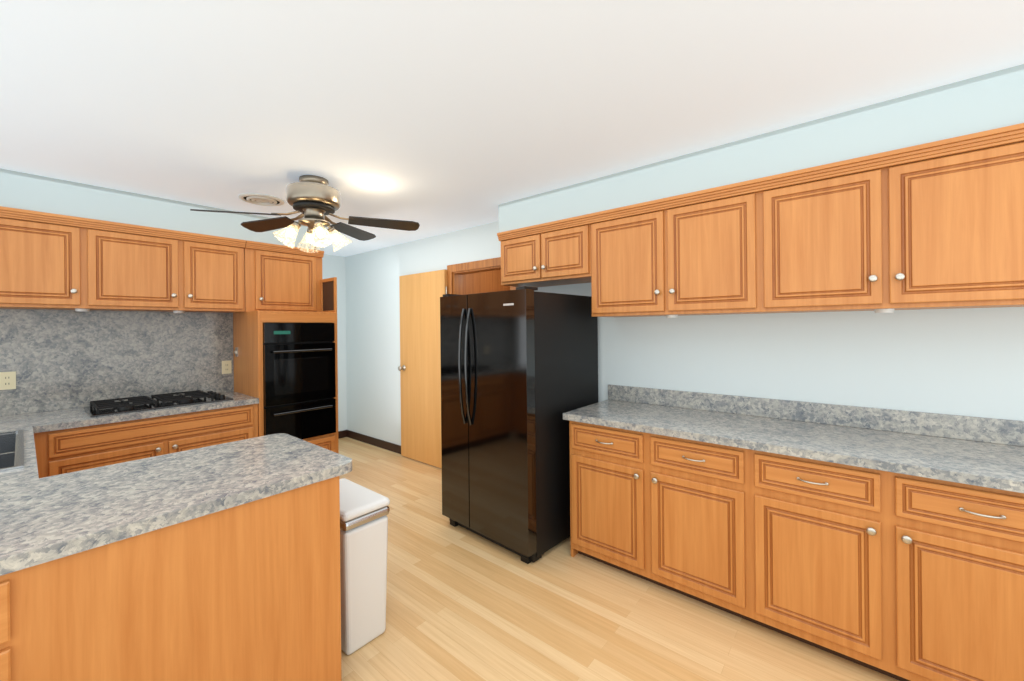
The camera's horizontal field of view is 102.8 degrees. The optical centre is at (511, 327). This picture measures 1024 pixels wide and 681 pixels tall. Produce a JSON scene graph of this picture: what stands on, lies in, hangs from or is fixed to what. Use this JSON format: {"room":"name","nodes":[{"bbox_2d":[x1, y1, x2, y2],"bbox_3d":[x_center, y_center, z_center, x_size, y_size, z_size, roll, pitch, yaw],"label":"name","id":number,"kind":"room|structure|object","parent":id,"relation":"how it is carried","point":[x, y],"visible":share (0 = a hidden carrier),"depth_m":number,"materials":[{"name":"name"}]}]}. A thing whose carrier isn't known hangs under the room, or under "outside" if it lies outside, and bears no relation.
{"room":"kitchen","nodes":[
{"label":"kitchen","id":0,"kind":"room"},
{"bbox_2d":[0,453,11,468],"bbox_3d":[-2.494,0.668,1.772,0.020,0.155,0.433,-1,0,40],"label":"sink","id":1,"kind":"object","parent":0,"relation":"attached to","point":[5,458],"depth_m":1.91,"materials":[{"name":"grey metal"}]},
{"bbox_2d":[0,469,11,484],"bbox_3d":[-2.143,0.655,1.479,0.006,0.174,0.433,-1,0,40],"label":"countertop","id":2,"kind":"structure","parent":0,"relation":"attached to","point":[5,474],"depth_m":1.55,"materials":[{"name":"grey stone"}]},
{"bbox_2d":[0,433,15,452],"bbox_3d":[-2.846,0.662,2.064,0.006,0.174,0.433,-1,0,40],"label":"sink","id":3,"kind":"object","parent":0,"relation":"attached to","point":[7,440],"depth_m":2.21,"materials":[{"name":"grey metal"}]},
{"bbox_2d":[12,433,19,480],"bbox_3d":[-2.354,0.657,1.940,0.920,0.174,0.006,-1,0,40],"label":"countertop","id":4,"kind":"structure","parent":0,"relation":"attached to","point":[15,452],"depth_m":1.75,"materials":[{"name":"grey stone"}]},
{"bbox_2d":[38,309,233,390],"bbox_3d":[-3.359,0.271,3.559,1.150,2.456,2.630,-1,0,40],"label":"wall","id":5,"kind":"structure","parent":0,"point":[151,311],"depth_m":3.27,"materials":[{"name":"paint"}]},
{"bbox_2d":[0,206,87,311],"bbox_3d":[-3.163,-0.427,2.632,0.345,0.600,0.540,-1,0,40],"label":"upper cabinet","id":6,"kind":"object","parent":5,"relation":"attached to","point":[51,261],"depth_m":2.59,"materials":[{"name":"brown wood"}]},
{"bbox_2d":[84,218,183,312],"bbox_3d":[-2.825,-0.430,3.038,0.345,0.600,0.515,-1,0,40],"label":"upper cabinet","id":7,"kind":"object","parent":5,"relation":"attached to","point":[131,267],"depth_m":2.92,"materials":[{"name":"brown wood"}]},
{"bbox_2d":[184,232,245,312],"bbox_3d":[-2.523,-0.433,3.400,0.345,0.600,0.428,-1,0,40],"label":"upper cabinet","id":8,"kind":"object","parent":5,"relation":"attached to","point":[214,279],"depth_m":3.28,"materials":[{"name":"brown wood"}]},
{"bbox_2d":[0,169,323,250],"bbox_3d":[-2.760,-0.848,3.123,0.346,0.230,2.500,-1,0,40],"label":"soffit","id":9,"kind":"structure","parent":0,"point":[26,191],"depth_m":2.89,"materials":[{"name":"paint"}]},
{"bbox_2d":[322,254,346,430],"bbox_3d":[-2.612,0.264,5.260,0.120,2.456,0.940,-1,0,40],"label":"wall","id":10,"kind":"structure","parent":0,"point":[333,266],"depth_m":5.53,"materials":[{"name":"paint"}]},
{"bbox_2d":[338,430,346,438],"bbox_3d":[-2.553,1.443,5.213,0.012,0.095,0.928,-1,0,40],"label":"baseboard","id":11,"kind":"structure","parent":10,"relation":"attached to","point":[342,434],"depth_m":5.52,"materials":[{"name":"brown wood"}]},
{"bbox_2d":[463,270,509,294],"bbox_3d":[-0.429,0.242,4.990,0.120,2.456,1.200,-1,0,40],"label":"door","id":12,"kind":"structure","parent":0,"point":[482,282],"depth_m":4.99,"materials":[{"name":"brown wood"}]},
{"bbox_2d":[0,0,1023,256],"bbox_3d":[-0.191,-1.039,2.464,7.440,0.100,5.020,-1,0,40],"label":"ceiling","id":13,"kind":"structure","parent":0,"point":[436,116],"depth_m":1.67,"materials":[{"name":"paint"}]},
{"bbox_2d":[238,193,284,205],"bbox_3d":[-1.895,-0.961,3.097,0.300,0.020,0.300,-1,0,40],"label":"ceiling vent","id":14,"kind":"object","parent":13,"relation":"in","point":[260,199],"visible":1,"depth_m":3.06,"materials":[{"name":"white metal"}]},
{"bbox_2d":[190,175,419,251],"bbox_3d":[-1.419,-0.739,2.829,1.006,0.474,1.222,-1,0,40],"label":"ceiling fan","id":15,"kind":"object","parent":13,"relation":"hanging from","point":[314,200],"visible":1,"depth_m":2.67,"materials":[{"name":"silver metal"}]},
{"bbox_2d":[338,437,898,680],"bbox_3d":[-0.165,1.517,2.464,7.440,0.100,5.020,-1,0,40],"label":"floor","id":16,"kind":"structure","parent":0,"point":[463,604],"depth_m":2.03,"materials":[{"name":"laminate"}]},
{"bbox_2d":[0,565,19,680],"bbox_3d":[-1.688,1.042,1.003,0.738,0.880,0.588,-1,0,40],"label":"base cabinet","id":17,"kind":"object","parent":16,"relation":"on","point":[9,578],"depth_m":1.00,"materials":[{"name":"brown wood"}]},
{"bbox_2d":[20,461,23,480],"bbox_3d":[-2.493,1.130,1.681,1.368,0.720,0.598,-1,0,40],"label":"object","id":18,"kind":"object","parent":16,"relation":"on","point":[21,462],"depth_m":1.61,"materials":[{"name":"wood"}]},
{"bbox_2d":[20,405,257,480],"bbox_3d":[-2.659,1.052,3.006,0.616,0.880,1.226,-1,0,40],"label":"base cabinet","id":19,"kind":"object","parent":16,"relation":"on","point":[65,450],"depth_m":2.69,"materials":[{"name":"brown wood"}]},
{"bbox_2d":[0,389,258,436],"bbox_3d":[-2.851,0.594,2.773,0.628,0.040,1.824,-1,0,40],"label":"countertop","id":20,"kind":"structure","parent":19,"relation":"on","point":[51,420],"depth_m":2.66,"materials":[{"name":"grey stone"}]},
{"bbox_2d":[0,371,15,389],"bbox_3d":[-3.316,0.348,2.685,0.008,0.116,0.072,-1,0,40],"label":"outlet","id":21,"kind":"object","parent":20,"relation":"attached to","point":[7,380],"visible":1,"depth_m":2.69,"materials":[{"name":"beige plastic"}]},
{"bbox_2d":[83,390,232,416],"bbox_3d":[-2.614,0.544,3.051,0.470,0.052,0.780,-1,0,40],"label":"cooktop","id":22,"kind":"object","parent":20,"relation":"in","point":[97,408],"visible":1,"depth_m":2.95,"materials":[{"name":"black metal"}]},
{"bbox_2d":[222,360,231,373],"bbox_3d":[-2.532,0.351,3.626,0.008,0.116,0.072,-1,0,40],"label":"outlet","id":23,"kind":"object","parent":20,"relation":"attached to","point":[226,367],"visible":1,"depth_m":3.62,"materials":[{"name":"beige plastic"}]},
{"bbox_2d":[20,469,347,680],"bbox_3d":[-1.231,1.038,1.551,0.738,0.880,0.840,-1,0,40],"label":"peninsula end panel","id":24,"kind":"object","parent":16,"relation":"on","point":[198,542],"depth_m":1.30,"materials":[{"name":"brown wood"}]},
{"bbox_2d":[0,433,351,568],"bbox_3d":[-1.411,0.579,1.361,0.759,0.040,1.498,-1,0,40],"label":"countertop","id":25,"kind":"structure","parent":24,"relation":"on","point":[61,512],"depth_m":1.41,"materials":[{"name":"grey stone"}]},
{"bbox_2d":[233,240,338,453],"bbox_3d":[-2.056,0.374,3.731,0.626,2.224,0.660,-1,0,40],"label":"tall cabinet","id":26,"kind":"object","parent":16,"relation":"on","point":[285,284],"visible":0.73,"depth_m":3.61,"materials":[{"name":"brown wood"}]},
{"bbox_2d":[234,347,237,356],"bbox_3d":[-2.434,0.215,3.600,0.050,0.080,0.021,-1,0,40],"label":"switch plate","id":27,"kind":"object","parent":26,"relation":"attached to","point":[236,352],"visible":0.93,"depth_m":3.60,"materials":[{"name":"silver metal"}]},
{"bbox_2d":[263,323,335,438],"bbox_3d":[-2.011,0.463,3.694,0.626,1.002,0.584,-1,0,40],"label":"wall oven","id":28,"kind":"object","parent":26,"relation":"in","point":[299,387],"visible":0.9,"depth_m":3.50,"materials":[{"name":"black"}]},
{"bbox_2d":[339,478,389,654],"bbox_3d":[-0.827,1.148,2.026,0.443,0.652,0.238,-1,0,40],"label":"trash can","id":29,"kind":"object","parent":16,"relation":"on","point":[364,511],"visible":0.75,"depth_m":1.88,"materials":[{"name":"white plastic"}]},
{"bbox_2d":[440,286,597,563],"bbox_3d":[0.043,0.606,3.042,0.850,1.718,0.883,-1,0,43],"label":"fridge","id":30,"kind":"object","parent":16,"relation":"on","point":[519,371],"visible":0.9,"depth_m":2.69,"materials":[{"name":"black metal"}]},
{"bbox_2d":[569,420,746,619],"bbox_3d":[0.944,1.016,2.512,1.010,0.880,0.616,-1,0,40],"label":"base cabinet","id":31,"kind":"object","parent":16,"relation":"on","point":[664,511],"depth_m":2.22,"materials":[{"name":"brown wood"}]},
{"bbox_2d":[743,448,1023,680],"bbox_3d":[1.712,1.008,1.872,0.990,0.880,0.616,-1,0,40],"label":"base cabinet","id":32,"kind":"object","parent":16,"relation":"on","point":[889,542],"depth_m":1.65,"materials":[{"name":"brown wood"}]},
{"bbox_2d":[563,400,1023,495],"bbox_3d":[1.503,0.550,2.025,2.540,0.040,0.643,-1,0,40],"label":"countertop","id":33,"kind":"structure","parent":32,"relation":"on","point":[977,463],"depth_m":1.90,"materials":[{"name":"grey stone"}]},
{"bbox_2d":[345,221,1023,445],"bbox_3d":[0.539,0.232,3.325,7.440,2.456,0.120,-1,0,40],"label":"wall","id":34,"kind":"structure","parent":0,"point":[964,361],"depth_m":2.46,"materials":[{"name":"paint"}]},
{"bbox_2d":[347,430,400,453],"bbox_3d":[-1.754,1.435,5.159,1.310,0.095,0.012,-1,0,40],"label":"baseboard","id":35,"kind":"structure","parent":34,"relation":"attached to","point":[392,447],"depth_m":5.12,"materials":[{"name":"brown wood"}]},
{"bbox_2d":[398,269,446,467],"bbox_3d":[-0.989,0.434,4.422,0.794,2.058,0.109,-1,0,40],"label":"door","id":36,"kind":"structure","parent":34,"relation":"in","point":[419,367],"depth_m":4.44,"materials":[{"name":"brown wood"}]},
{"bbox_2d":[447,257,515,294],"bbox_3d":[-0.264,0.410,3.983,0.920,2.115,0.138,-1,0,40],"label":"trim","id":37,"kind":"structure","parent":34,"relation":"attached to","point":[456,273],"depth_m":4.10,"materials":[{"name":"brown wood"}]},
{"bbox_2d":[497,215,584,286],"bbox_3d":[0.329,-0.555,3.169,0.818,0.414,0.373,-1,0,40],"label":"upper cabinet","id":38,"kind":"object","parent":34,"relation":"attached to","point":[552,253],"depth_m":3.01,"materials":[{"name":"brown wood"}]},
{"bbox_2d":[585,180,756,317],"bbox_3d":[1.026,-0.424,2.590,0.993,0.690,0.373,-1,0,40],"label":"upper cabinet","id":39,"kind":"object","parent":34,"relation":"attached to","point":[693,253],"depth_m":2.40,"materials":[{"name":"brown wood"}]},
{"bbox_2d":[608,384,1023,447],"bbox_3d":[1.701,0.473,2.264,2.540,0.109,0.020,-1,0,40],"label":"backsplash","id":40,"kind":"structure","parent":34,"relation":"attached to","point":[996,431],"depth_m":2.19,"materials":[{"name":"grey stone"}]},
{"bbox_2d":[753,123,1023,313],"bbox_3d":[1.782,-0.432,1.960,0.974,0.690,0.373,-1,0,40],"label":"upper cabinet","id":41,"kind":"object","parent":34,"relation":"attached to","point":[939,224],"depth_m":1.79,"materials":[{"name":"brown wood"}]},
{"bbox_2d":[499,64,1023,232],"bbox_3d":[1.574,-0.891,2.131,4.065,0.230,0.374,-1,0,40],"label":"soffit","id":42,"kind":"structure","parent":0,"point":[988,101],"depth_m":2.00,"materials":[{"name":"paint"}]}
]}

